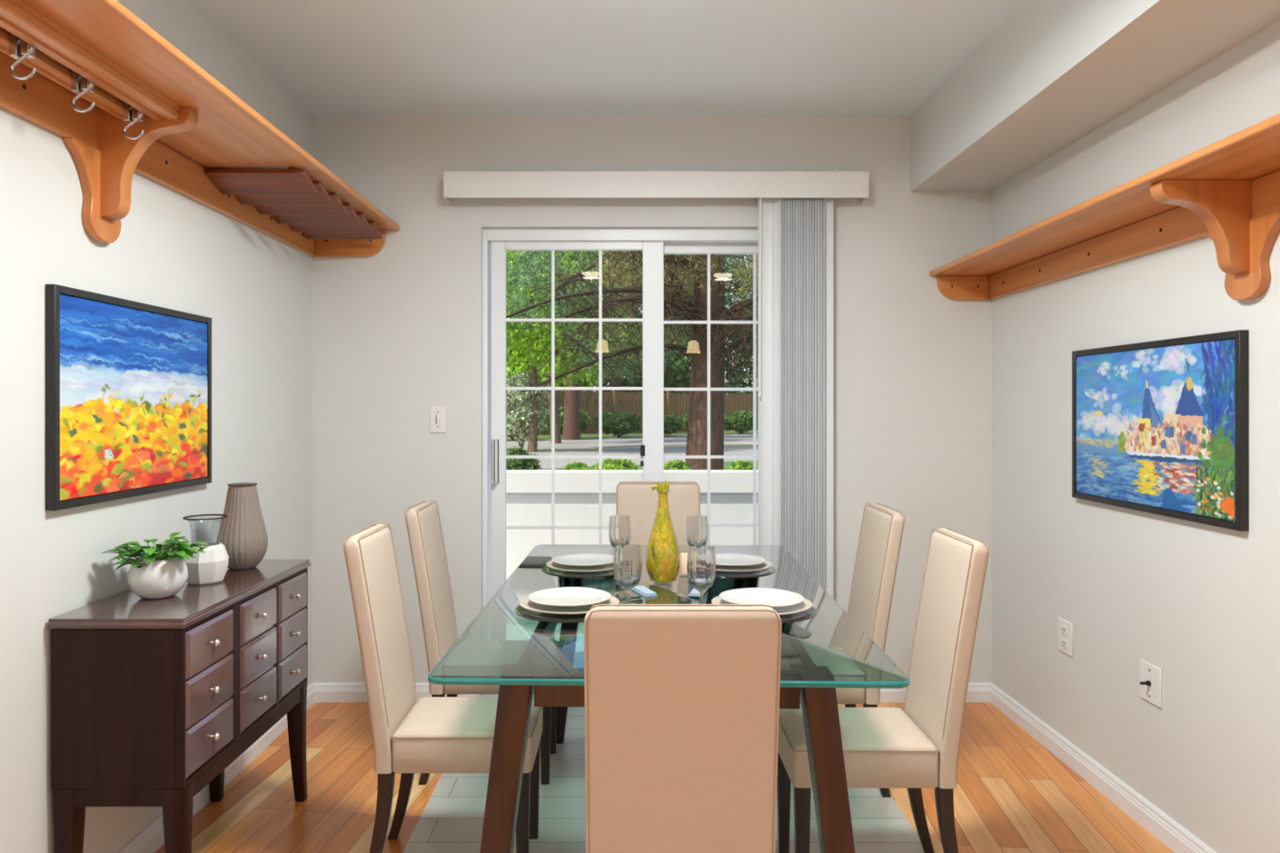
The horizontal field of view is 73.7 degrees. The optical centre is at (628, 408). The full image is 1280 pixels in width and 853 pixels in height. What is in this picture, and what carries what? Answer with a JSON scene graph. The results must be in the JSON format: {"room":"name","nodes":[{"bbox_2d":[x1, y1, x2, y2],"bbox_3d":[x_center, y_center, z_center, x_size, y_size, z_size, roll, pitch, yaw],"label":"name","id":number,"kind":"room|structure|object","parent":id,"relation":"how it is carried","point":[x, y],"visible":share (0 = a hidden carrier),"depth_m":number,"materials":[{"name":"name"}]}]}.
{"room":"dining room","nodes":[
{"label":"dining room","id":0,"kind":"room"},
{"bbox_2d":[0,0,312,852],"bbox_3d":[-1.476,0.003,0.296,0.150,2.595,7.293,0,0,0],"label":"wall","id":1,"kind":"structure","parent":0,"point":[171,250],"depth_m":2.38,"materials":[{"name":"paint"}]},
{"bbox_2d":[44,284,211,511],"bbox_3d":[-1.389,-0.025,2.435,0.024,0.545,0.774,0,0,0],"label":"framed painting","id":2,"kind":"object","parent":1,"relation":"attached to","point":[128,383],"visible":1,"depth_m":2.32,"materials":[{"name":"black paint"}]},
{"bbox_2d":[0,0,399,257],"bbox_3d":[-1.206,-0.622,2.066,0.391,0.372,3.432,0,0,0],"label":"wall shelf","id":3,"kind":"object","parent":1,"relation":"attached to","point":[200,141],"visible":0.98,"depth_m":2.22,"materials":[{"name":"brown wood"}]},
{"bbox_2d":[8,31,35,79],"bbox_3d":[-1.252,-0.726,1.765,0.057,0.095,0.028,0,0,0],"label":"coat hook","id":4,"kind":"object","parent":3,"relation":"hanging from","point":[20,50],"visible":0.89,"depth_m":1.76,"materials":[{"name":"silver metal"}]},
{"bbox_2d":[70,69,94,112],"bbox_3d":[-1.252,-0.726,1.960,0.057,0.095,0.028,0,0,0],"label":"coat hook","id":5,"kind":"object","parent":3,"relation":"hanging from","point":[80,85],"visible":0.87,"depth_m":1.95,"materials":[{"name":"silver metal"}]},
{"bbox_2d":[122,101,144,139],"bbox_3d":[-1.252,-0.726,2.160,0.057,0.095,0.028,0,0,0],"label":"coat hook","id":6,"kind":"object","parent":3,"relation":"hanging from","point":[131,115],"visible":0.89,"depth_m":2.15,"materials":[{"name":"silver metal"}]},
{"bbox_2d":[116,682,314,852],"bbox_3d":[-1.393,1.259,0.291,0.016,0.082,6.983,0,0,0],"label":"baseboard","id":7,"kind":"structure","parent":1,"relation":"attached to","point":[150,839],"depth_m":2.81,"materials":[{"name":"white paint"}]},
{"bbox_2d":[186,0,1022,115],"bbox_3d":[0.105,-1.370,0.272,3.413,0.150,7.343,0,0,0],"label":"ceiling","id":8,"kind":"structure","parent":0,"point":[332,57],"depth_m":3.12,"materials":[{"name":"paint"}]},
{"bbox_2d":[506,429,757,470],"bbox_3d":[0.000,1.550,56.981,120.000,0.300,106.037,0,0,0],"label":"ground","id":9,"kind":"structure","parent":0,"point":[726,464],"depth_m":43.50,"materials":[{"name":"green plant"}]},
{"bbox_2d":[506,445,542,470],"bbox_3d":[-0.836,0.840,6.305,0.393,1.122,0.381,0,0,0],"label":"clipped shrub","id":10,"kind":"object","parent":9,"relation":"on","point":[511,464],"visible":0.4,"depth_m":6.21,"materials":[{"name":"green plant"}]},
{"bbox_2d":[506,369,551,448],"bbox_3d":[-3.406,0.087,27.492,2.059,2.642,2.061,0,0,0],"label":"flowering shrub","id":11,"kind":"object","parent":9,"relation":"on","point":[515,423],"visible":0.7,"depth_m":27.15,"materials":[{"name":"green plant"}]},
{"bbox_2d":[506,250,578,444],"bbox_3d":[-3.271,-4.255,33.319,4.225,11.335,4.579,0,0,20],"label":"slender tree","id":12,"kind":"object","parent":9,"relation":"on","point":[557,433],"visible":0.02,"depth_m":33.37,"materials":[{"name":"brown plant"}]},
{"bbox_2d":[508,624,584,666],"bbox_3d":[0.100,1.359,4.612,6.200,0.079,1.336,0,0,0],"label":"deck","id":13,"kind":"object","parent":9,"relation":"on","point":[579,660],"depth_m":4.86,"materials":[{"name":"grey wood"}]},
{"bbox_2d":[506,470,757,624],"bbox_3d":[0.100,0.853,5.250,6.200,0.934,0.160,0,0,0],"label":"wall","id":14,"kind":"structure","parent":13,"relation":"on","point":[528,492],"depth_m":5.20,"materials":[{"name":"white paint"}]},
{"bbox_2d":[506,252,608,424],"bbox_3d":[-5.592,-4.718,47.308,9.477,13.305,10.325,0,0,35],"label":"maple tree","id":15,"kind":"object","parent":9,"relation":"on","point":[511,355],"visible":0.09,"depth_m":45.31,"materials":[{"name":"green plant"}]},
{"bbox_2d":[506,250,635,452],"bbox_3d":[-2.706,-3.815,27.078,6.037,10.442,7.474,0,0,35],"label":"maple tree","id":16,"kind":"object","parent":9,"relation":"on","point":[544,340],"visible":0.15,"depth_m":26.05,"materials":[{"name":"green plant"}]},
{"bbox_2d":[560,461,590,470],"bbox_3d":[-0.359,0.879,5.755,0.229,1.043,0.217,0,0,0],"label":"plant","id":17,"kind":"object","parent":9,"relation":"on","point":[575,466],"visible":0.27,"depth_m":5.72,"materials":[{"name":"green plant"}]},
{"bbox_2d":[528,250,642,439],"bbox_3d":[-2.244,-5.837,37.757,6.516,14.495,6.512,0,0,13],"label":"conifer tree","id":18,"kind":"object","parent":9,"relation":"on","point":[571,420],"visible":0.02,"depth_m":37.20,"materials":[{"name":"brown plant"}]},
{"bbox_2d":[590,458,640,470],"bbox_3d":[-0.089,0.860,5.749,0.350,1.081,0.348,0,0,0],"label":"plant","id":19,"kind":"object","parent":9,"relation":"on","point":[607,464],"visible":0.38,"depth_m":5.69,"materials":[{"name":"green plant"}]},
{"bbox_2d":[506,250,757,470],"bbox_3d":[0.341,-2.598,12.422,5.711,8.013,5.068,0,0,39],"label":"fir tree","id":20,"kind":"object","parent":9,"relation":"on","point":[676,297],"visible":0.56,"depth_m":11.76,"materials":[{"name":"green plant"}]},
{"bbox_2d":[506,390,757,435],"bbox_3d":[1.484,0.200,44.706,34.594,2.400,0.238,0,0,-39],"label":"fence","id":21,"kind":"object","parent":9,"relation":"on","point":[677,405],"visible":0.18,"depth_m":43.69,"materials":[{"name":"brown wood"}]},
{"bbox_2d":[583,250,728,393],"bbox_3d":[2.174,-6.148,55.648,9.513,17.811,11.379,0,0,18],"label":"tree","id":22,"kind":"object","parent":9,"relation":"on","point":[677,375],"visible":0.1,"depth_m":52.65,"materials":[{"name":"grey plant"}]},
{"bbox_2d":[663,459,691,470],"bbox_3d":[0.318,0.873,5.751,0.215,1.055,0.214,0,0,0],"label":"plant","id":23,"kind":"object","parent":9,"relation":"on","point":[677,464],"visible":0.32,"depth_m":5.71,"materials":[{"name":"green plant"}]},
{"bbox_2d":[663,254,757,394],"bbox_3d":[7.257,-6.231,66.643,10.514,15.394,10.294,0,0,7],"label":"tree","id":24,"kind":"object","parent":9,"relation":"on","point":[741,375],"visible":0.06,"depth_m":64.36,"materials":[{"name":"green plant"}]},
{"bbox_2d":[724,254,757,393],"bbox_3d":[11.610,-8.839,64.764,11.276,20.491,8.116,0,0,31],"label":"tree","id":25,"kind":"object","parent":9,"relation":"on","point":[736,284],"visible":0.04,"depth_m":65.23,"materials":[{"name":"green plant"}]},
{"bbox_2d":[728,459,757,470],"bbox_3d":[0.775,0.872,5.757,0.235,1.056,0.222,0,0,0],"label":"plant","id":26,"kind":"object","parent":9,"relation":"on","point":[740,464],"visible":0.23,"depth_m":5.70,"materials":[{"name":"green plant"}]},
{"bbox_2d":[312,115,991,697],"bbox_3d":[0.105,0.003,3.863,3.013,2.595,0.160,0,0,0],"label":"wall","id":27,"kind":"structure","parent":0,"point":[397,330],"depth_m":3.78,"materials":[{"name":"paint"}]},
{"bbox_2d":[430,406,446,432],"bbox_3d":[-0.843,0.051,3.775,0.072,0.117,0.016,0,0,0],"label":"light switch","id":28,"kind":"object","parent":27,"relation":"attached to","point":[437,414],"visible":1,"depth_m":3.78,"materials":[{"name":"white plastic"}]},
{"bbox_2d":[482,228,757,697],"bbox_3d":[0.127,0.247,3.864,1.557,2.105,0.148,0,0,0],"label":"door","id":29,"kind":"structure","parent":27,"relation":"in","point":[654,243],"depth_m":3.84,"materials":[{"name":"white plastic"}]},
{"bbox_2d":[313,682,990,702],"bbox_3d":[0.105,1.259,3.775,2.993,0.082,0.016,0,0,0],"label":"baseboard","id":30,"kind":"structure","parent":27,"relation":"attached to","point":[324,692],"depth_m":3.77,"materials":[{"name":"white paint"}]},
{"bbox_2d":[443,169,868,645],"bbox_3d":[0.120,0.115,3.728,1.834,2.280,0.107,0,0,0],"label":"vertical blinds","id":31,"kind":"object","parent":27,"relation":"attached to","point":[795,209],"visible":0.75,"depth_m":3.71,"materials":[{"name":"white plastic"}]},
{"bbox_2d":[154,702,1173,852],"bbox_3d":[0.105,1.359,0.192,3.413,0.122,7.183,0,0,0],"label":"floor","id":32,"kind":"structure","parent":0,"point":[1012,794],"depth_m":2.78,"materials":[{"name":"brown wood"}]},
{"bbox_2d":[47,559,311,852],"bbox_3d":[-1.221,0.903,2.451,0.342,0.794,0.818,0,0,0],"label":"sideboard","id":33,"kind":"object","parent":32,"relation":"on","point":[153,700],"visible":0.99,"depth_m":2.07,"materials":[{"name":"brown wood"}]},
{"bbox_2d":[101,532,209,599],"bbox_3d":[-1.258,0.426,2.296,0.232,0.159,0.235,0,0,0],"label":"potted plant","id":34,"kind":"object","parent":33,"relation":"on","point":[159,574],"visible":1,"depth_m":2.25,"materials":[{"name":"green plant"}]},
{"bbox_2d":[182,514,229,585],"bbox_3d":[-1.226,0.410,2.478,0.124,0.191,0.126,0,0,0],"label":"vase","id":35,"kind":"object","parent":33,"relation":"on","point":[210,567],"visible":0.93,"depth_m":2.44,"materials":[{"name":"white ceramic"}]},
{"bbox_2d":[216,482,267,569],"bbox_3d":[-1.222,0.373,2.702,0.149,0.266,0.148,0,0,0],"label":"ribbed vase","id":36,"kind":"object","parent":33,"relation":"on","point":[243,533],"visible":0.9,"depth_m":2.66,"materials":[{"name":"beige ceramic"}]},
{"bbox_2d":[342,524,542,852],"bbox_3d":[-0.514,0.825,2.450,0.513,0.950,0.310,0,0,0],"label":"dining chair","id":37,"kind":"object","parent":32,"relation":"on","point":[411,736],"visible":0.95,"depth_m":2.32,"materials":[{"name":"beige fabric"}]},
{"bbox_2d":[404,501,559,785],"bbox_3d":[-0.514,0.825,3.085,0.513,0.950,0.310,0,0,0],"label":"dining chair","id":38,"kind":"object","parent":32,"relation":"on","point":[423,522],"visible":0.79,"depth_m":2.95,"materials":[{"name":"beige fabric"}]},
{"bbox_2d":[616,481,700,545],"bbox_3d":[0.126,0.806,3.374,0.358,0.988,0.513,0,0,0],"label":"dining chair","id":39,"kind":"object","parent":32,"relation":"on","point":[637,500],"visible":0.21,"depth_m":3.57,"materials":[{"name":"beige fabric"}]},
{"bbox_2d":[427,544,910,852],"bbox_3d":[0.099,0.920,2.530,0.972,0.760,1.680,0,0,1],"label":"dining table","id":40,"kind":"object","parent":32,"relation":"on","point":[562,687],"visible":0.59,"depth_m":1.81,"materials":[{"name":"clear glass"}]},
{"bbox_2d":[514,603,620,622],"bbox_3d":[-0.155,0.533,2.250,0.287,0.013,0.285,0,0,0],"label":"charger plate","id":41,"kind":"object","parent":40,"relation":"on","point":[539,616],"visible":0.27,"depth_m":2.17,"materials":[{"name":"grey ceramic"}]},
{"bbox_2d":[519,595,619,614],"bbox_3d":[-0.156,0.518,2.249,0.260,0.018,0.264,0,0,-29],"label":"dinner plate","id":42,"kind":"object","parent":41,"relation":"on","point":[525,603],"visible":0.49,"depth_m":2.22,"materials":[{"name":"white ceramic"}]},
{"bbox_2d":[528,586,610,606],"bbox_3d":[-0.154,0.501,2.250,0.216,0.015,0.220,0,0,19],"label":"salad plate","id":43,"kind":"object","parent":42,"relation":"on","point":[562,596],"visible":1,"depth_m":2.27,"materials":[{"name":"white ceramic"}]},
{"bbox_2d":[542,565,613,577],"bbox_3d":[-0.139,0.533,2.800,0.287,0.013,0.285,0,0,31],"label":"charger plate","id":44,"kind":"object","parent":40,"relation":"on","point":[546,570],"visible":0.48,"depth_m":2.74,"materials":[{"name":"grey ceramic"}]},
{"bbox_2d":[546,560,613,573],"bbox_3d":[-0.139,0.518,2.800,0.260,0.018,0.264,0,0,2],"label":"dinner plate","id":45,"kind":"object","parent":44,"relation":"on","point":[551,564],"visible":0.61,"depth_m":2.77,"materials":[{"name":"beige ceramic"}]},
{"bbox_2d":[552,553,613,566],"bbox_3d":[-0.140,0.501,2.800,0.220,0.015,0.216,0,0,-40],"label":"salad plate","id":46,"kind":"object","parent":45,"relation":"on","point":[573,559],"visible":0.95,"depth_m":2.82,"materials":[{"name":"white ceramic"}]},
{"bbox_2d":[608,515,631,548],"bbox_3d":[-0.030,0.459,2.975,0.079,0.162,0.079,0,0,44],"label":"goblet","id":47,"kind":"object","parent":40,"relation":"on","point":[620,531],"visible":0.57,"depth_m":2.95,"materials":[{"name":"clear glass"}]},
{"bbox_2d":[613,544,641,604],"bbox_3d":[-0.002,0.459,2.330,0.079,0.162,0.079,0,0,33],"label":"goblet","id":48,"kind":"object","parent":40,"relation":"on","point":[627,560],"visible":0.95,"depth_m":2.30,"materials":[{"name":"clear glass"}]},
{"bbox_2d":[631,585,657,596],"bbox_3d":[0.045,0.536,2.500,0.040,0.008,0.120,0,0,-20],"label":"napkin","id":49,"kind":"object","parent":40,"relation":"on","point":[641,589],"visible":0.82,"depth_m":2.48,"materials":[{"name":"white fabric"}]},
{"bbox_2d":[645,480,679,583],"bbox_3d":[0.108,0.383,2.655,0.107,0.314,0.107,0,0,0],"label":"bottle vase","id":50,"kind":"object","parent":40,"relation":"on","point":[663,552],"visible":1,"depth_m":2.62,"materials":[{"name":"yellow glass"}]},
{"bbox_2d":[678,551,687,574],"bbox_3d":[0.182,0.501,2.760,0.044,0.077,0.044,0,0,0],"label":"pillar candle","id":51,"kind":"object","parent":40,"relation":"on","point":[683,555],"visible":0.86,"depth_m":2.75,"materials":[{"name":"white wax"}]},
{"bbox_2d":[685,515,707,546],"bbox_3d":[0.240,0.459,2.975,0.079,0.162,0.079,0,0,21],"label":"goblet","id":52,"kind":"object","parent":40,"relation":"on","point":[696,531],"visible":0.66,"depth_m":2.94,"materials":[{"name":"clear glass"}]},
{"bbox_2d":[687,588,706,596],"bbox_3d":[0.205,0.536,2.500,0.040,0.008,0.120,0,0,15],"label":"napkin","id":53,"kind":"object","parent":40,"relation":"on","point":[694,593],"visible":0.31,"depth_m":2.45,"materials":[{"name":"white fabric"}]},
{"bbox_2d":[686,545,715,604],"bbox_3d":[0.198,0.459,2.310,0.079,0.162,0.079,0,0,-23],"label":"goblet","id":54,"kind":"object","parent":40,"relation":"on","point":[701,559],"visible":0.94,"depth_m":2.28,"materials":[{"name":"clear glass"}]},
{"bbox_2d":[715,566,775,578],"bbox_3d":[0.340,0.533,2.800,0.287,0.013,0.285,0,0,-43],"label":"charger plate","id":55,"kind":"object","parent":40,"relation":"on","point":[771,571],"visible":0.34,"depth_m":2.73,"materials":[{"name":"grey ceramic"}]},
{"bbox_2d":[715,560,773,573],"bbox_3d":[0.341,0.518,2.801,0.264,0.018,0.260,0,0,17],"label":"dinner plate","id":56,"kind":"object","parent":55,"relation":"on","point":[766,565],"visible":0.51,"depth_m":2.77,"materials":[{"name":"beige ceramic"}]},
{"bbox_2d":[715,552,765,566],"bbox_3d":[0.340,0.501,2.800,0.216,0.015,0.220,0,0,-24],"label":"salad plate","id":57,"kind":"object","parent":56,"relation":"on","point":[727,559],"visible":0.77,"depth_m":2.82,"materials":[{"name":"white ceramic"}]},
{"bbox_2d":[710,603,817,623],"bbox_3d":[0.350,0.533,2.239,0.285,0.013,0.287,0,0,16],"label":"charger plate","id":58,"kind":"object","parent":40,"relation":"on","point":[811,612],"visible":0.2,"depth_m":2.17,"materials":[{"name":"grey ceramic"}]},
{"bbox_2d":[711,595,812,615],"bbox_3d":[0.350,0.518,2.239,0.264,0.018,0.260,0,0,-14],"label":"dinner plate","id":59,"kind":"object","parent":58,"relation":"on","point":[806,604],"visible":0.27,"depth_m":2.22,"materials":[{"name":"white ceramic"}]},
{"bbox_2d":[719,587,804,607],"bbox_3d":[0.350,0.501,2.240,0.220,0.015,0.216,0,0,35],"label":"salad plate","id":60,"kind":"object","parent":59,"relation":"on","point":[775,597],"visible":0.88,"depth_m":2.26,"materials":[{"name":"white ceramic"}]},
{"bbox_2d":[583,604,782,852],"bbox_3d":[0.096,0.825,1.736,0.351,0.950,0.513,0,0,0],"label":"dining chair","id":61,"kind":"object","parent":32,"relation":"on","point":[682,701],"visible":1,"depth_m":1.52,"materials":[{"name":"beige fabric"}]},
{"bbox_2d":[780,502,905,797],"bbox_3d":[0.666,0.825,3.000,0.513,0.950,0.337,0,0,0],"label":"dining chair","id":62,"kind":"object","parent":32,"relation":"on","point":[882,529],"visible":0.59,"depth_m":2.88,"materials":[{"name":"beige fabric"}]},
{"bbox_2d":[777,528,989,852],"bbox_3d":[0.681,0.825,2.360,0.513,0.950,0.310,0,0,0],"label":"dining chair","id":63,"kind":"object","parent":32,"relation":"on","point":[914,748],"visible":0.93,"depth_m":2.25,"materials":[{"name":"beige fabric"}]},
{"bbox_2d":[910,0,1279,191],"bbox_3d":[1.431,-1.127,0.291,0.361,0.335,6.983,0,0,0],"label":"soffit","id":64,"kind":"structure","parent":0,"point":[1051,73],"depth_m":2.67,"materials":[{"name":"paint"}]},
{"bbox_2d":[991,20,1279,852],"bbox_3d":[1.687,0.003,0.296,0.150,2.595,7.293,0,0,0],"label":"wall","id":65,"kind":"structure","parent":0,"point":[1198,603],"depth_m":2.64,"materials":[{"name":"paint"}]},
{"bbox_2d":[1057,617,1072,657],"bbox_3d":[1.607,0.843,3.143,0.009,0.122,0.105,0,0,0],"label":"wall outlet","id":66,"kind":"object","parent":65,"relation":"attached to","point":[1064,628],"visible":1,"depth_m":3.13,"materials":[{"name":"white plastic"}]},
{"bbox_2d":[1060,625,1067,635],"bbox_3d":[1.605,0.819,3.143,0.003,0.030,0.048,0,0,0],"label":"receptacle","id":67,"kind":"object","parent":66,"relation":"attached to","point":[1064,628],"depth_m":3.14,"materials":[{"name":"white plastic"}]},
{"bbox_2d":[1060,638,1067,648],"bbox_3d":[1.605,0.867,3.143,0.003,0.030,0.048,0,0,0],"label":"receptacle","id":68,"kind":"object","parent":66,"relation":"attached to","point":[1064,642],"depth_m":3.14,"materials":[{"name":"white plastic"}]},
{"bbox_2d":[989,682,1216,852],"bbox_3d":[1.604,1.259,0.291,0.016,0.082,6.983,0,0,0],"label":"baseboard","id":69,"kind":"structure","parent":65,"relation":"attached to","point":[1159,824],"depth_m":2.86,"materials":[{"name":"white paint"}]},
{"bbox_2d":[929,113,1279,300],"bbox_3d":[1.473,-0.443,2.066,0.278,0.327,3.432,0,0,0],"label":"wall shelf","id":70,"kind":"object","parent":65,"relation":"attached to","point":[1226,191],"visible":1,"depth_m":2.38,"materials":[{"name":"brown wood"}]},
{"bbox_2d":[1139,658,1161,708],"bbox_3d":[1.595,0.848,2.628,0.034,0.120,0.105,0,0,0],"label":"outlet","id":71,"kind":"object","parent":65,"relation":"attached to","point":[1150,676],"visible":1,"depth_m":2.62,"materials":[{"name":"white plastic"}]},
{"bbox_2d":[1071,329,1248,531],"bbox_3d":[1.600,0.059,2.635,0.024,0.523,0.840,0,0,0],"label":"framed painting","id":72,"kind":"object","parent":65,"relation":"attached to","point":[1159,427],"visible":1,"depth_m":2.52,"materials":[{"name":"black paint"}]},
{"label":"outside","id":73,"kind":"structure","parent":0,"visible":0},
{"bbox_2d":[506,432,757,469],"bbox_3d":[3.362,1.420,31.626,51.399,0.060,19.326,0,0,-42],"label":"road","id":74,"kind":"structure","parent":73,"point":[746,437],"depth_m":29.86,"materials":[{"name":"grey asphalt"}]},
{"bbox_2d":[506,408,539,439],"bbox_3d":[-4.981,0.686,36.704,2.522,1.467,2.401,0,0,0],"label":"shrub","id":75,"kind":"object","parent":74,"relation":"on","point":[508,436],"visible":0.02,"depth_m":36.57,"materials":[{"name":"green plant"}]},
{"bbox_2d":[540,406,590,436],"bbox_3d":[-2.961,0.659,38.677,2.503,1.525,2.580,0,0,0],"label":"shrub","id":76,"kind":"object","parent":74,"relation":"on","point":[584,424],"visible":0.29,"depth_m":38.31,"materials":[{"name":"green plant"}]},
{"bbox_2d":[591,409,642,437],"bbox_3d":[-0.453,0.754,40.302,2.639,1.339,2.644,0,0,0],"label":"shrub","id":77,"kind":"object","parent":74,"relation":"on","point":[618,424],"visible":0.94,"depth_m":39.76,"materials":[{"name":"green plant"}]},
{"bbox_2d":[537,443,757,451],"bbox_3d":[1.140,1.388,30.496,36.618,0.004,0.824,0,0,-34],"label":"curb","id":78,"kind":"object","parent":74,"relation":"on","point":[740,443],"depth_m":29.78,"materials":[{"name":"grey concrete"}]},
{"bbox_2d":[641,413,684,435],"bbox_3d":[1.631,0.827,42.276,2.188,1.186,2.365,0,0,-16],"label":"shrub","id":79,"kind":"object","parent":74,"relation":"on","point":[673,424],"visible":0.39,"depth_m":41.71,"materials":[{"name":"green plant"}]},
{"bbox_2d":[680,413,725,429],"bbox_3d":[3.876,0.675,44.169,2.401,1.487,2.368,0,0,0],"label":"shrub","id":80,"kind":"object","parent":74,"relation":"on","point":[685,416],"visible":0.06,"depth_m":43.97,"materials":[{"name":"green plant"}]},
{"bbox_2d":[724,409,757,434],"bbox_3d":[6.084,0.747,45.975,2.414,1.349,2.306,0,0,-19],"label":"shrub","id":81,"kind":"object","parent":74,"relation":"on","point":[734,421],"visible":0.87,"depth_m":45.36,"materials":[{"name":"green plant"}]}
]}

